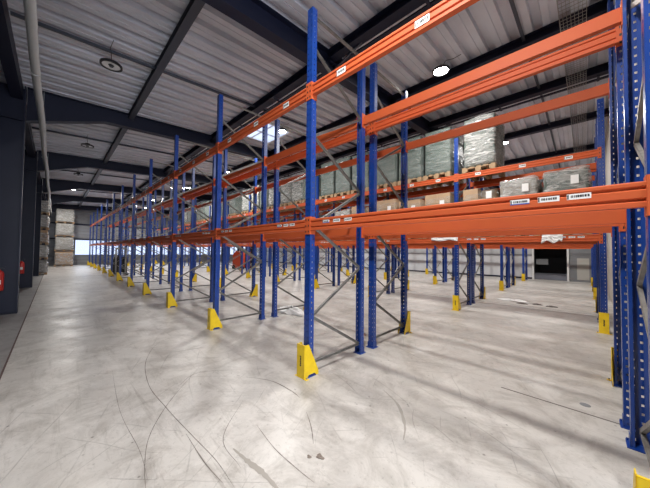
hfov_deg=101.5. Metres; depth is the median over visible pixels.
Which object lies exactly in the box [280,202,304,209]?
wooden pallet
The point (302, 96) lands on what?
beam
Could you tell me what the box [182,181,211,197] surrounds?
beam
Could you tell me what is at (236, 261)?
truck
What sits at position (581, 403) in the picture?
cap
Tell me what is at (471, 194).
load
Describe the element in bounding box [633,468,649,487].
guard
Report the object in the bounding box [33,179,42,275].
column
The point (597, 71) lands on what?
beam
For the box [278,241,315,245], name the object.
beam
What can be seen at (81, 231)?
wall
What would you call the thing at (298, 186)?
load
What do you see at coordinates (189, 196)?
beam
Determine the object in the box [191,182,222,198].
beam
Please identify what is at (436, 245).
beam
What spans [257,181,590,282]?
wall
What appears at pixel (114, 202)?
frame
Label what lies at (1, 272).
fire extinguisher
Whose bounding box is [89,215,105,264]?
frame
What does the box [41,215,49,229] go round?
bale
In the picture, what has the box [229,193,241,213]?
load
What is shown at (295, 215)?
frame
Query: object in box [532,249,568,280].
door
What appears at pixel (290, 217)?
beam
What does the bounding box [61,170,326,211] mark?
trim
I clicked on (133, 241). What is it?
beam
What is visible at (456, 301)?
guard
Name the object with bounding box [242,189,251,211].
load
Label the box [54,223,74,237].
bale
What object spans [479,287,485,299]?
guard
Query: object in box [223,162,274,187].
beam
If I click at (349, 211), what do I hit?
load
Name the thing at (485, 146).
load
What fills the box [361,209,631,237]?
beam
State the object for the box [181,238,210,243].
beam
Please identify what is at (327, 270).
frame
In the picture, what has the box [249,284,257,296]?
guard
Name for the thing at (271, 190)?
load
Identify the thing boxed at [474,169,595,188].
beam
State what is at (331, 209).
frame
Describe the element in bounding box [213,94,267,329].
frame
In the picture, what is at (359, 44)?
trim
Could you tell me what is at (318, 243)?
beam
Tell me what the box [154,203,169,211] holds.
beam
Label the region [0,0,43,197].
trim
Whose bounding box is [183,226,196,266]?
frame
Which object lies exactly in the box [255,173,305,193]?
beam
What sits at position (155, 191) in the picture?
frame
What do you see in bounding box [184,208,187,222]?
load
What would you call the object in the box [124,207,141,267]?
frame
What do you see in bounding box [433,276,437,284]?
guard
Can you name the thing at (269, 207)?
wooden pallet
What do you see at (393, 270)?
frame
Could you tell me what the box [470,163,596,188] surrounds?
beam
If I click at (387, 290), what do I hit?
frame
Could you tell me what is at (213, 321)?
guard
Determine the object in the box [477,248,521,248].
beam
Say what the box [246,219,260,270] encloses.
frame
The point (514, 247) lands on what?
beam
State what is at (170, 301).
guard
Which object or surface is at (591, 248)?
frame
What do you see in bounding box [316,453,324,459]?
paper scrap
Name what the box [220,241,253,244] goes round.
beam
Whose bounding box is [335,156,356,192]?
load
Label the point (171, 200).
beam
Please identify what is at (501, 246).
frame
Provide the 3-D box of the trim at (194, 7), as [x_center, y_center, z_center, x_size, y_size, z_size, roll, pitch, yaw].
[-8.814,-3.925,10.987,44.000,0.149,0.140,-1,-2,44]
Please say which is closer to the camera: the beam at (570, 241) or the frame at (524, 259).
the beam at (570, 241)
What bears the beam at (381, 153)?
attached to the frame at (277, 143)
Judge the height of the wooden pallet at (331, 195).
0.144 m
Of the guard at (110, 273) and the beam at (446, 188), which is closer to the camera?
the beam at (446, 188)
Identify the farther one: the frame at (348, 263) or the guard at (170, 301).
the frame at (348, 263)
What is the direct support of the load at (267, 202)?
on the wooden pallet
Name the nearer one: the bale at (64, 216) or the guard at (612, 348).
the guard at (612, 348)
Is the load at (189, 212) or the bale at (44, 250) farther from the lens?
the load at (189, 212)
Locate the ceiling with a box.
[0,0,612,221]
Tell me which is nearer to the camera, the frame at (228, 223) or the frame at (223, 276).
the frame at (223, 276)
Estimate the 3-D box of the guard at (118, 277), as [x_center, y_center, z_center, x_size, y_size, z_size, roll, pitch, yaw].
[-10.412,1.653,13.458,0.224,0.420,0.250,-1,-2,44]
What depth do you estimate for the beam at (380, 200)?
11.94 m
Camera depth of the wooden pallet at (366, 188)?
10.21 m
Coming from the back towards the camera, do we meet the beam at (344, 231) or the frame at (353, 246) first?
the frame at (353, 246)
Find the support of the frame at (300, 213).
on the floor
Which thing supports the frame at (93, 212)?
on the floor
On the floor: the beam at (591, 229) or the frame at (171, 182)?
the frame at (171, 182)
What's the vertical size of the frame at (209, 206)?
4.864 m
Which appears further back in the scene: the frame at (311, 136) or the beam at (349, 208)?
the beam at (349, 208)
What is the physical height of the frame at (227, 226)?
4.864 m
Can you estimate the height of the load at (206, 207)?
1.361 m
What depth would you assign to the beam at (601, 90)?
4.04 m
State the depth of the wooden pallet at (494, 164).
7.35 m
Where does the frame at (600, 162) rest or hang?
on the floor
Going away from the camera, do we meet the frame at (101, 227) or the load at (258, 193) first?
the load at (258, 193)
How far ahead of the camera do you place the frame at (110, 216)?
27.27 m
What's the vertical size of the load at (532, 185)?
1.344 m
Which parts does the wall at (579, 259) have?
sheeting rail, panel, patch panel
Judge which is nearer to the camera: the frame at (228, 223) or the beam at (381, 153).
the beam at (381, 153)
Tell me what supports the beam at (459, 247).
attached to the frame at (446, 248)
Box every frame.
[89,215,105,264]
[92,212,109,265]
[95,209,114,268]
[99,205,120,270]
[104,200,127,268]
[109,216,123,263]
[110,193,136,276]
[116,215,129,260]
[118,211,134,264]
[119,185,147,280]
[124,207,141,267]
[130,174,163,286]
[134,213,152,271]
[140,197,163,274]
[145,159,184,294]
[152,190,177,278]
[156,221,168,262]
[163,218,171,263]
[168,181,196,283]
[170,135,215,307]
[177,226,185,265]
[179,219,190,263]
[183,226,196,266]
[188,168,221,290]
[188,226,200,265]
[195,210,208,267]
[199,229,210,265]
[208,206,221,271]
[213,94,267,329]
[220,149,256,300]
[226,202,243,274]
[227,223,241,270]
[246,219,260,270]
[248,195,266,277]
[269,216,285,276]
[270,119,305,317]
[277,192,296,282]
[285,249,292,263]
[286,216,292,267]
[293,214,304,269]
[298,206,315,279]
[304,6,365,377]
[315,176,335,288]
[318,209,329,271]
[320,249,326,265]
[331,209,341,271]
[337,202,354,285]
[347,207,355,275]
[366,62,407,348]
[376,193,390,293]
[385,246,396,279]
[390,193,407,292]
[398,247,407,277]
[426,248,433,272]
[434,245,444,282]
[445,247,453,281]
[454,138,472,309]
[471,177,483,303]
[500,245,508,287]
[508,247,514,286]
[522,248,527,279]
[591,248,592,277]
[592,172,596,287]
[594,124,599,319]
[596,98,609,333]
[607,0,635,431]
[622,0,649,465]
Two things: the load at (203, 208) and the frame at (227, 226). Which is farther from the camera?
the load at (203, 208)
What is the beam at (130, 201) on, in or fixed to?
attached to the frame at (122, 189)
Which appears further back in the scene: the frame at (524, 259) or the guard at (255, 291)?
the frame at (524, 259)
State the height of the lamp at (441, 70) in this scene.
0.205 m
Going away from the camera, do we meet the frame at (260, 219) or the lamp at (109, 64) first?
the lamp at (109, 64)
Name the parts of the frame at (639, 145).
foot plate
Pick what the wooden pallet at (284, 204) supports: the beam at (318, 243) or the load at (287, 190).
the load at (287, 190)
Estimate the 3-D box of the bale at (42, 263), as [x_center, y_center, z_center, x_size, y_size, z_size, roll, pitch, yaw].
[-17.615,1.425,16.352,1.194,0.880,0.826,-1,-2,44]
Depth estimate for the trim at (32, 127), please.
10.43 m
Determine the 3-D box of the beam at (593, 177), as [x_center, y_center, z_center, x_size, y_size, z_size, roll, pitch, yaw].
[6.562,-1.834,8.384,2.750,0.145,0.059,-1,-2,44]
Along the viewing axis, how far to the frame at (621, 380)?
3.21 m
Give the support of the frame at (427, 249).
on the floor
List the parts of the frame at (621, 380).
foot plate, foot plate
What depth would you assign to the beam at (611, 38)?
3.15 m
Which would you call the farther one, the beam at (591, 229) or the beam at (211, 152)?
the beam at (211, 152)
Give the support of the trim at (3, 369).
attached to the wall at (81, 231)
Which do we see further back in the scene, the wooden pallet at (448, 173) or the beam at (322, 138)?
the wooden pallet at (448, 173)
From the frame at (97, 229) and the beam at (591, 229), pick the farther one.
the frame at (97, 229)
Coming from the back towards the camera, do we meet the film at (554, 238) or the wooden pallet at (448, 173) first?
the wooden pallet at (448, 173)
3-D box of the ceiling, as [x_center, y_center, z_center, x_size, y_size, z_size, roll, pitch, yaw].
[-3.467,-4.016,16.361,44.295,0.919,24.150,-1,-2,44]
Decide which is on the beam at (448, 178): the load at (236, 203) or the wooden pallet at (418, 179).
the wooden pallet at (418, 179)
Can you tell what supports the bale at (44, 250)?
on the bale at (42, 263)
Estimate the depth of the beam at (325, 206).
12.92 m
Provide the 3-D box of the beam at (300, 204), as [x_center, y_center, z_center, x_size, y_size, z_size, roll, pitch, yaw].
[-1.352,-1.796,12.551,2.854,0.230,0.098,-1,-2,44]
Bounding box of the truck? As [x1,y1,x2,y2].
[232,243,259,268]
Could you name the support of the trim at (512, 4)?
attached to the wall at (579, 259)
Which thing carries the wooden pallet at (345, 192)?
on the beam at (343, 197)
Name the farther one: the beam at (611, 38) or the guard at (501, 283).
the guard at (501, 283)
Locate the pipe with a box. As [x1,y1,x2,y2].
[23,0,51,215]
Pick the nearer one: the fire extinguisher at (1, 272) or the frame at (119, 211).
the fire extinguisher at (1, 272)
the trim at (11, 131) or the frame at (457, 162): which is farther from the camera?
the frame at (457, 162)
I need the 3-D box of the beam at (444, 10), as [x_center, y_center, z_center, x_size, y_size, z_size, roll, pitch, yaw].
[0.853,-2.041,2.539,2.899,0.230,0.098,-1,-2,44]
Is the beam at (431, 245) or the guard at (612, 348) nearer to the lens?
the guard at (612, 348)
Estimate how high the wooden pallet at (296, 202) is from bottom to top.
0.144 m
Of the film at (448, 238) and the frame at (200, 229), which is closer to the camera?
the film at (448, 238)
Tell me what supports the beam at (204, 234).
attached to the frame at (219, 177)
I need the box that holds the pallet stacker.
[113,248,127,274]
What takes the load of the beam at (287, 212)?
attached to the frame at (250, 204)
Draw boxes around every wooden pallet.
[228,213,248,217]
[267,206,292,211]
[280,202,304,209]
[290,200,315,206]
[302,198,331,205]
[319,194,349,202]
[334,191,367,200]
[351,187,385,198]
[375,182,411,194]
[398,177,435,190]
[423,171,463,186]
[462,162,504,181]
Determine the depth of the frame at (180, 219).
28.57 m
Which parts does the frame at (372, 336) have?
foot plate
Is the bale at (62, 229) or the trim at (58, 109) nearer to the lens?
the trim at (58, 109)
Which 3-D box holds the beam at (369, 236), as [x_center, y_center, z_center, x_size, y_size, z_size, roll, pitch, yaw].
[-0.204,-0.186,5.541,2.854,0.230,0.098,-1,-2,44]
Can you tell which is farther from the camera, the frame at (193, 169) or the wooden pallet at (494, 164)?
the frame at (193, 169)
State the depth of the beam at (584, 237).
6.38 m
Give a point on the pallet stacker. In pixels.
(115, 268)
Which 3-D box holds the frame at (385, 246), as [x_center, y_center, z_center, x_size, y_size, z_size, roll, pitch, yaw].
[3.967,-0.353,15.908,0.100,4.864,1.182,-1,-2,44]
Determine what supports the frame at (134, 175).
on the floor
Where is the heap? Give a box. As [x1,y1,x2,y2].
[277,305,303,316]
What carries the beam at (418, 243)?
attached to the frame at (387, 290)
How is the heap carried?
on the floor
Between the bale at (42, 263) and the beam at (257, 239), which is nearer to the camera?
the beam at (257, 239)
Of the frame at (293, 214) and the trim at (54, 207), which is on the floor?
the frame at (293, 214)
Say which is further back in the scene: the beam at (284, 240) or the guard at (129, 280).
the guard at (129, 280)
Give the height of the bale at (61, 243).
1.260 m
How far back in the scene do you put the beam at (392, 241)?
8.32 m
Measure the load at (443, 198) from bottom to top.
1.178 m
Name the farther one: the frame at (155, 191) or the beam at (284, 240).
the frame at (155, 191)
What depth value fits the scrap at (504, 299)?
8.93 m
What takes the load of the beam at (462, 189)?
attached to the frame at (473, 274)
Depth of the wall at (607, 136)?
8.90 m
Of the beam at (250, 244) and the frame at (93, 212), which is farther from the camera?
the frame at (93, 212)
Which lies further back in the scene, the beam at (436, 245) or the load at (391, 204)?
the beam at (436, 245)
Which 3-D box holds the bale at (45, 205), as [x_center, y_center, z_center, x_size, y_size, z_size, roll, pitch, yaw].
[-17.574,-2.233,16.449,1.195,0.840,0.808,-1,-2,44]
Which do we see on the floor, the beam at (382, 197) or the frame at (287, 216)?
the frame at (287, 216)
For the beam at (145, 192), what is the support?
attached to the frame at (134, 175)
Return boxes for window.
[234,117,290,143]
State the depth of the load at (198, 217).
21.12 m
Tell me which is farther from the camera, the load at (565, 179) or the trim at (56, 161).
the trim at (56, 161)
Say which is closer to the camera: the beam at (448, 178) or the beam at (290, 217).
the beam at (448, 178)
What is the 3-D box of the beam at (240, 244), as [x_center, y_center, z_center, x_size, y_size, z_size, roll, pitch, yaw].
[-5.454,0.043,16.496,2.750,0.145,0.059,-1,-2,44]
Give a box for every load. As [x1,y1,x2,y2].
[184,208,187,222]
[188,206,190,221]
[196,203,200,220]
[200,201,205,219]
[205,201,210,218]
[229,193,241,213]
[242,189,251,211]
[251,185,260,209]
[260,184,268,207]
[268,182,280,205]
[280,177,291,203]
[292,173,303,201]
[303,167,324,199]
[321,162,335,195]
[334,209,351,215]
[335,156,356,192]
[352,152,381,189]
[352,206,370,213]
[377,145,398,186]
[377,199,399,210]
[399,136,424,182]
[399,199,424,207]
[425,127,462,178]
[425,192,453,205]
[463,112,504,171]
[463,188,499,201]
[500,175,543,196]
[542,165,592,191]
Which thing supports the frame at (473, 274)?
on the floor
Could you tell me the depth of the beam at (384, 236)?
6.23 m
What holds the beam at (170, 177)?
attached to the frame at (176, 137)
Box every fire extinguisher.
[0,266,5,290]
[20,259,24,273]
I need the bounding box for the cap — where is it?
[579,402,590,406]
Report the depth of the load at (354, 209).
10.12 m
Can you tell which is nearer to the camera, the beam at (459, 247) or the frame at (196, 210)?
the beam at (459, 247)
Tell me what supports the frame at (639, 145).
on the floor
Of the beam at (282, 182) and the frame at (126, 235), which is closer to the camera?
the beam at (282, 182)
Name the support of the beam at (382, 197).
attached to the frame at (317, 177)
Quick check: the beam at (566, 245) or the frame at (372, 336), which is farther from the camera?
the beam at (566, 245)
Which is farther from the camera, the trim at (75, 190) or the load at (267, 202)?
the trim at (75, 190)
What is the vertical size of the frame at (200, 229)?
4.864 m
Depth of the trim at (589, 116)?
9.39 m
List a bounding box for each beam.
[120,240,130,243]
[121,199,131,208]
[131,238,146,243]
[132,187,148,202]
[147,235,171,242]
[149,171,173,193]
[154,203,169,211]
[161,240,180,244]
[162,195,181,205]
[170,194,191,206]
[172,228,214,241]
[174,143,216,178]
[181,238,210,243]
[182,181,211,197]
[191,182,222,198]
[195,201,211,209]
[212,234,260,242]
[213,160,261,185]
[215,217,306,239]
[217,83,308,153]
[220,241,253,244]
[221,189,252,202]
[222,239,273,242]
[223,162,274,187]
[227,213,248,218]
[227,243,247,245]
[248,243,276,246]
[249,208,272,215]
[254,239,304,243]
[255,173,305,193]
[263,228,355,240]
[264,120,356,165]
[266,210,293,217]
[274,235,370,241]
[275,123,371,169]
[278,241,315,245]
[279,200,316,210]
[285,214,304,218]
[295,204,332,213]
[307,174,649,234]
[309,0,479,100]
[312,235,400,240]
[315,145,400,175]
[315,208,351,214]
[316,240,368,245]
[317,190,370,204]
[335,196,386,207]
[342,200,382,207]
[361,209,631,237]
[362,0,626,128]
[371,224,625,238]
[372,25,621,135]
[377,174,455,193]
[377,238,455,244]
[389,182,468,199]
[389,243,468,245]
[390,245,433,246]
[394,188,466,199]
[405,227,615,240]
[406,78,612,152]
[407,244,479,245]
[436,245,499,246]
[456,147,600,181]
[456,233,602,244]
[459,247,511,247]
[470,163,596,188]
[470,241,597,245]
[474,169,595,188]
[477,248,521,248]
[484,243,595,244]
[489,175,594,189]
[503,244,593,246]
[514,247,591,247]
[522,243,555,243]
[524,248,590,248]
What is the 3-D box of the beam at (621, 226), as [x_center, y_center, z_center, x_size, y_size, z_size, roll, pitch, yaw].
[1.844,-0.218,3.530,2.884,0.230,0.098,-1,-2,44]
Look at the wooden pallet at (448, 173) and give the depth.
8.15 m
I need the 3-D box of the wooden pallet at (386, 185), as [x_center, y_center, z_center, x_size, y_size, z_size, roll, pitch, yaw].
[2.494,-1.990,9.558,0.800,0.144,1.200,-1,-2,44]
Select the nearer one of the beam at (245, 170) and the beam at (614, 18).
the beam at (614, 18)
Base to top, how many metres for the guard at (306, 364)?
0.420 m
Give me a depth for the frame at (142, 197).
16.57 m
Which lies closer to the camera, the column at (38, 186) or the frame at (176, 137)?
the frame at (176, 137)
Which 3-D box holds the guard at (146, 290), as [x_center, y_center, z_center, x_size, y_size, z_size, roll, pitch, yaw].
[-6.336,1.589,9.457,0.224,0.420,0.250,-1,-2,44]
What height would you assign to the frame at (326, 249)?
4.864 m
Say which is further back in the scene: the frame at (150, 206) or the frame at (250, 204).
the frame at (250, 204)
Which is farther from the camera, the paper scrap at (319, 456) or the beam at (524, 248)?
the beam at (524, 248)
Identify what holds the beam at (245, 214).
attached to the frame at (250, 204)
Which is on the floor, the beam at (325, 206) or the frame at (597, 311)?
the frame at (597, 311)
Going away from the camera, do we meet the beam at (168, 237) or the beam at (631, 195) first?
the beam at (631, 195)
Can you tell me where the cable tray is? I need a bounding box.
[556,0,586,152]
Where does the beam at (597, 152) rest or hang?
attached to the frame at (600, 162)
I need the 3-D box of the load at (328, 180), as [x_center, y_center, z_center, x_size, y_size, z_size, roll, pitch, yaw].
[0.470,-2.742,11.566,0.838,1.421,1.212,-1,-2,44]
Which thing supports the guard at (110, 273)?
on the floor
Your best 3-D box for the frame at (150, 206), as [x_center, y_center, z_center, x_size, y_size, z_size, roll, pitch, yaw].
[-5.921,-0.618,9.916,0.150,4.864,1.250,-1,-2,44]
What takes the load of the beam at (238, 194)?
attached to the frame at (193, 169)
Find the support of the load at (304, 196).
on the wooden pallet at (303, 201)
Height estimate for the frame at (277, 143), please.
4.864 m
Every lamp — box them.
[81,135,93,147]
[99,40,122,71]
[278,123,288,133]
[432,54,460,76]
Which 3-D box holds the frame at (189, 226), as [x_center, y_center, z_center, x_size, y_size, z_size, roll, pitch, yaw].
[-13.207,-0.237,26.948,0.100,4.864,1.182,-1,-2,44]
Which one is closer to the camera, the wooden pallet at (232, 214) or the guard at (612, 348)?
the guard at (612, 348)
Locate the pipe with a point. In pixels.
(30, 6)
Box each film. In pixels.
[431,237,457,240]
[541,234,562,242]
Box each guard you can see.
[108,269,113,276]
[116,272,122,280]
[127,277,134,286]
[142,283,151,294]
[166,292,177,307]
[206,308,221,330]
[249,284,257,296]
[295,342,317,380]
[314,279,319,288]
[398,311,411,334]
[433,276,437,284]
[453,295,460,310]
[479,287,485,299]
[499,281,503,290]
[593,287,596,298]
[593,297,596,311]
[596,312,611,334]
[607,347,628,385]
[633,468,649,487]
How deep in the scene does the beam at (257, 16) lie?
4.97 m
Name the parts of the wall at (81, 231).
sheeting rail, sheeting rail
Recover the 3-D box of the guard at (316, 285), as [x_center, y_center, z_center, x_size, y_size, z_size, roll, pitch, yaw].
[-0.374,1.705,11.453,0.224,0.420,0.250,-1,-2,44]
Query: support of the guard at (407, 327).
on the floor
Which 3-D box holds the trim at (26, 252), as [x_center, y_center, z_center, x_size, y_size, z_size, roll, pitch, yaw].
[-12.302,-1.050,10.784,0.019,5.642,0.655,-1,-2,44]
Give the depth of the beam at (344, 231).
5.01 m
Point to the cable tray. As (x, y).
(556, 0)
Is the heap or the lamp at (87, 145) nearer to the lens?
the heap
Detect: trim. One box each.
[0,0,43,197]
[0,82,24,313]
[0,267,46,378]
[10,11,437,187]
[19,149,36,286]
[26,87,409,199]
[32,127,289,176]
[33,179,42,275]
[37,150,347,208]
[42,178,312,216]
[45,194,281,221]
[49,204,252,223]
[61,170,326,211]
[75,190,289,216]
[78,0,204,206]
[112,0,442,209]
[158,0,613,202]
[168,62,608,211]
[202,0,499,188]
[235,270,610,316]
[333,42,452,129]
[463,108,608,150]
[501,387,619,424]
[504,143,593,165]
[509,0,560,167]
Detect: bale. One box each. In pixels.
[39,245,48,259]
[39,260,48,274]
[40,230,48,244]
[41,200,50,215]
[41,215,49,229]
[53,252,73,266]
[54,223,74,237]
[54,237,73,250]
[55,209,74,223]
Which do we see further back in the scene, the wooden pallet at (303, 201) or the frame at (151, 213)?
the frame at (151, 213)
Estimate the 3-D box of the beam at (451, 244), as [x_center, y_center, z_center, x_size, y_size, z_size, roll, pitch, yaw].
[4.505,-0.018,10.336,2.750,0.145,0.059,-1,-2,44]
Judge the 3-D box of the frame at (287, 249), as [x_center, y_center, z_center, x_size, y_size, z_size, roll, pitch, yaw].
[-4.334,-0.011,31.906,0.100,4.864,1.182,-1,-2,44]
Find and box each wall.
[47,209,248,264]
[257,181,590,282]
[603,0,649,361]
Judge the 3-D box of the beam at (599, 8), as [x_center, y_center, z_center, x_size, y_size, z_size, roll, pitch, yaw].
[-5.134,-4.011,14.738,44.000,0.269,0.300,-1,-2,44]
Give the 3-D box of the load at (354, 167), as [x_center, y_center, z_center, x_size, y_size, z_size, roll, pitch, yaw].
[1.698,-2.732,10.361,0.831,1.362,1.205,-1,-2,44]
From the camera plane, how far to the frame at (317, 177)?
11.57 m
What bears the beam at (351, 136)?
attached to the frame at (372, 336)
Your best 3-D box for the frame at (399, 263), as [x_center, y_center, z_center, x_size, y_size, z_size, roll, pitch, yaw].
[4.982,-0.315,16.942,0.100,4.864,1.182,-1,-2,44]
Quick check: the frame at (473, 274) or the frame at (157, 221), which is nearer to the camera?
the frame at (473, 274)
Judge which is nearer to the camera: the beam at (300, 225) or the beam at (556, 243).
the beam at (300, 225)
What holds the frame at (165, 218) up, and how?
on the floor
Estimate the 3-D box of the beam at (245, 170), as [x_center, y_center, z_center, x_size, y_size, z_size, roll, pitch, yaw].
[-2.462,-1.947,7.346,2.854,0.230,0.098,-1,-2,44]
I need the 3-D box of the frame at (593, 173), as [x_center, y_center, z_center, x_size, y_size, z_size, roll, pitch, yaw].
[10.080,-0.450,9.907,0.100,4.864,1.182,-1,-2,44]
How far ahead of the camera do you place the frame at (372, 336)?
4.65 m
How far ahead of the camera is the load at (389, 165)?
9.09 m
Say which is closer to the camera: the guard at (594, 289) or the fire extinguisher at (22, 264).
the guard at (594, 289)
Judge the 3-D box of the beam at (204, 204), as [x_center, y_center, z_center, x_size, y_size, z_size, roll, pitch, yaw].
[-5.522,-1.844,12.380,2.854,0.230,0.098,-1,-2,44]
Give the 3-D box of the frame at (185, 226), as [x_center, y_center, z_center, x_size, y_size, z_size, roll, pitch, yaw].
[-14.222,-0.276,25.913,0.100,4.864,1.182,-1,-2,44]
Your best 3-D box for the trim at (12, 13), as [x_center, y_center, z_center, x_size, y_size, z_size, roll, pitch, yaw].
[2.204,-4.008,12.333,0.050,0.682,21.753,-1,-2,44]
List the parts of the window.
pane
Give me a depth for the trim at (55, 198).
21.39 m
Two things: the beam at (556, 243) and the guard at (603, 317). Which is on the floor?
the guard at (603, 317)
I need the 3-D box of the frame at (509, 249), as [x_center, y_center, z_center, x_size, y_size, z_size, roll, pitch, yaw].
[9.058,-0.379,12.941,0.100,4.864,1.182,-1,-2,44]
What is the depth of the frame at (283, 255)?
16.57 m
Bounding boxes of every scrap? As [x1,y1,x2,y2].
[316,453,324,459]
[493,298,532,303]
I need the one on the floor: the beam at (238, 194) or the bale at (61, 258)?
the bale at (61, 258)
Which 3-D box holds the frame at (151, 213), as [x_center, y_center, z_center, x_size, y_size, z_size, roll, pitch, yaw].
[-13.056,-0.450,18.951,0.100,4.864,1.182,-1,-2,44]
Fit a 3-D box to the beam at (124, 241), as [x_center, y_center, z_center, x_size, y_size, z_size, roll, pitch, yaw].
[-9.379,-0.105,12.500,2.750,0.145,0.059,-1,-2,44]
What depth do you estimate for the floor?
3.08 m
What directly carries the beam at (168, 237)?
attached to the frame at (176, 137)
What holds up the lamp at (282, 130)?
hanging from the ceiling
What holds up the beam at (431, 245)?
attached to the frame at (435, 247)
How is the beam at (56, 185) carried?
attached to the wall at (579, 259)
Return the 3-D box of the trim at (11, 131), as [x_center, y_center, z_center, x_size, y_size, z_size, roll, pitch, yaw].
[-7.878,-1.120,6.441,0.019,5.642,0.655,-1,-2,44]
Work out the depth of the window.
9.88 m
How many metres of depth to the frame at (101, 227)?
19.57 m
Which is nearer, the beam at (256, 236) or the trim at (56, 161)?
the beam at (256, 236)
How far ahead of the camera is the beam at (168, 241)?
11.49 m
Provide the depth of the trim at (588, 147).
11.77 m
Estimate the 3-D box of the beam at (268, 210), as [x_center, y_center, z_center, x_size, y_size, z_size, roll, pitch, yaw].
[-3.389,-1.763,14.552,2.854,0.230,0.098,-1,-2,44]
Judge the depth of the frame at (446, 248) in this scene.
14.84 m
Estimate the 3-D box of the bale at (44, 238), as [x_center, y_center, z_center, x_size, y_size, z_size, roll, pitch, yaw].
[-17.598,-0.414,16.398,1.201,0.880,0.825,-1,-2,44]
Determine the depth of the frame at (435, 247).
13.94 m
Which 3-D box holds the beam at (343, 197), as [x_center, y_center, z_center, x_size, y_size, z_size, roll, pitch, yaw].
[0.686,-1.828,10.551,2.854,0.230,0.098,-1,-2,44]
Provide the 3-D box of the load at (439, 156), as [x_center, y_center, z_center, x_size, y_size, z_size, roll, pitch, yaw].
[3.752,-2.764,8.344,0.840,1.361,1.212,-1,-2,44]
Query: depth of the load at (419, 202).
8.41 m
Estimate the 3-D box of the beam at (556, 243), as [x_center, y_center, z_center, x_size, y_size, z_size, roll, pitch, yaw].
[6.543,-0.050,8.336,2.750,0.145,0.059,-1,-2,44]
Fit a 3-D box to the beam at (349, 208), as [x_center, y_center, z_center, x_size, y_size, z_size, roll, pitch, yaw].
[0.449,-1.738,14.384,2.750,0.145,0.059,-1,-2,44]
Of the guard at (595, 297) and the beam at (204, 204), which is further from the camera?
the beam at (204, 204)
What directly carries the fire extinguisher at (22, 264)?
attached to the trim at (26, 252)
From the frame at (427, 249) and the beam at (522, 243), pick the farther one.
the frame at (427, 249)
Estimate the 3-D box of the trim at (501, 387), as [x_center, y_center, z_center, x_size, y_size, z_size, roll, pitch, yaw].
[2.571,1.717,2.737,1.280,0.011,0.022,-1,-2,44]
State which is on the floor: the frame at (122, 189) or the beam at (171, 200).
the frame at (122, 189)
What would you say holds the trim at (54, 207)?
attached to the wall at (579, 259)
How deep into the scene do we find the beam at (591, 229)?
3.99 m
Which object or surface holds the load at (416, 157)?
on the wooden pallet at (418, 179)
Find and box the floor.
[0,261,649,487]

